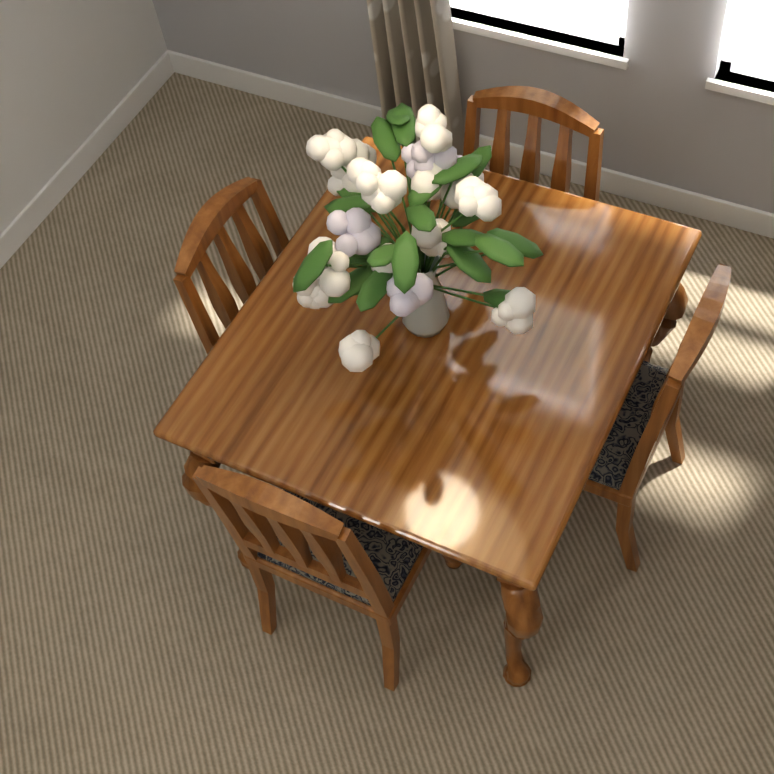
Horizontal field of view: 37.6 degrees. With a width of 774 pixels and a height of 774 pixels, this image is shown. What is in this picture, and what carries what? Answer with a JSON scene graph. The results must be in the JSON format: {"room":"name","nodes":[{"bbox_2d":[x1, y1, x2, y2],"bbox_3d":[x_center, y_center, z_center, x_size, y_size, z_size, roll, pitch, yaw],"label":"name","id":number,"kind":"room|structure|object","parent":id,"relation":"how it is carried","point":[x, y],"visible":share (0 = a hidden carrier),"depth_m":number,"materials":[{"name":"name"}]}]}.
{"room":"dining room","nodes":[
{"label":"dining room","id":0,"kind":"room"},
{"bbox_2d":[0,0,166,233],"bbox_3d":[-2.818,0.393,1.655,0.150,3.480,7.700,20,59,20],"label":"wall","id":1,"kind":"structure","parent":0,"point":[73,73],"depth_m":4.23,"materials":[{"name":"white paint"}]},
{"bbox_2d":[0,50,773,268],"bbox_3d":[1.577,3.779,0.703,10.450,0.255,9.400,20,59,20],"label":"baseboard","id":2,"kind":"structure","parent":1,"relation":"attached to","point":[18,231],"depth_m":4.41,"materials":[{"name":"white"}]},
{"bbox_2d":[0,72,773,773],"bbox_3d":[-0.744,2.126,2.393,4.445,0.120,7.700,20,59,20],"label":"floor","id":3,"kind":"structure","parent":0,"point":[134,638],"depth_m":3.35,"materials":[{"name":"beige carpet"}]},
{"bbox_2d":[173,177,288,353],"bbox_3d":[-0.206,-0.100,3.260,0.522,0.969,0.495,20,59,20],"label":"chair","id":4,"kind":"object","parent":3,"relation":"on","point":[216,212],"visible":0.15,"depth_m":3.04,"materials":[{"name":"wood"}]},
{"bbox_2d":[192,465,461,690],"bbox_3d":[-0.115,0.332,2.940,0.495,0.969,0.522,20,59,20],"label":"chair","id":5,"kind":"object","parent":3,"relation":"on","point":[351,563],"visible":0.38,"depth_m":2.79,"materials":[{"name":"wood"}]},
{"bbox_2d":[153,136,701,686],"bbox_3d":[0.164,0.070,3.217,1.020,0.775,1.144,20,59,20],"label":"dining table","id":6,"kind":"object","parent":3,"relation":"on","point":[471,434],"visible":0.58,"depth_m":2.80,"materials":[{"name":"brown wood"}]},
{"bbox_2d":[292,102,542,371],"bbox_3d":[0.081,-0.312,2.653,0.612,0.594,0.644,20,59,20],"label":"flower vase","id":7,"kind":"object","parent":6,"relation":"on","point":[401,272],"visible":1,"depth_m":2.54,"materials":[{"name":"white ceramic"}]},
{"bbox_2d":[463,86,603,200],"bbox_3d":[0.345,-0.337,3.364,0.495,0.969,0.522,20,59,20],"label":"chair","id":8,"kind":"object","parent":3,"relation":"on","point":[537,105],"visible":0.12,"depth_m":3.16,"materials":[{"name":"wood"}]},
{"bbox_2d":[583,263,731,571],"bbox_3d":[0.575,0.027,3.077,0.522,0.969,0.495,20,59,20],"label":"chair","id":9,"kind":"object","parent":3,"relation":"on","point":[648,414],"visible":0.4,"depth_m":3.00,"materials":[{"name":"wood"}]},
{"bbox_2d":[152,0,773,212],"bbox_3d":[0.566,-1.829,2.846,3.920,3.480,0.150,20,59,20],"label":"wall","id":10,"kind":"structure","parent":0,"point":[658,111],"depth_m":3.91,"materials":[{"name":"grey paint"}]},
{"bbox_2d":[449,0,773,104],"bbox_3d":[0.803,-1.757,2.661,2.090,2.510,0.120,20,59,20],"label":"window frames","id":11,"kind":"structure","parent":10,"relation":"in","point":[748,47],"depth_m":3.71,"materials":[{"name":"white plastic"}]},
{"bbox_3d":[0.745,-1.748,2.501,2.340,0.060,0.136,20,59,20],"label":"curtain rod","id":12,"kind":"object","parent":10,"relation":"attached to","visible":0},
{"bbox_2d":[366,0,464,155],"bbox_3d":[0.199,-1.387,3.494,0.720,1.964,0.124,20,59,20],"label":"curtain","id":13,"kind":"object","parent":12,"relation":"hanging from","point":[414,49],"visible":0.69,"depth_m":3.93,"materials":[{"name":"fabric"}]}
]}

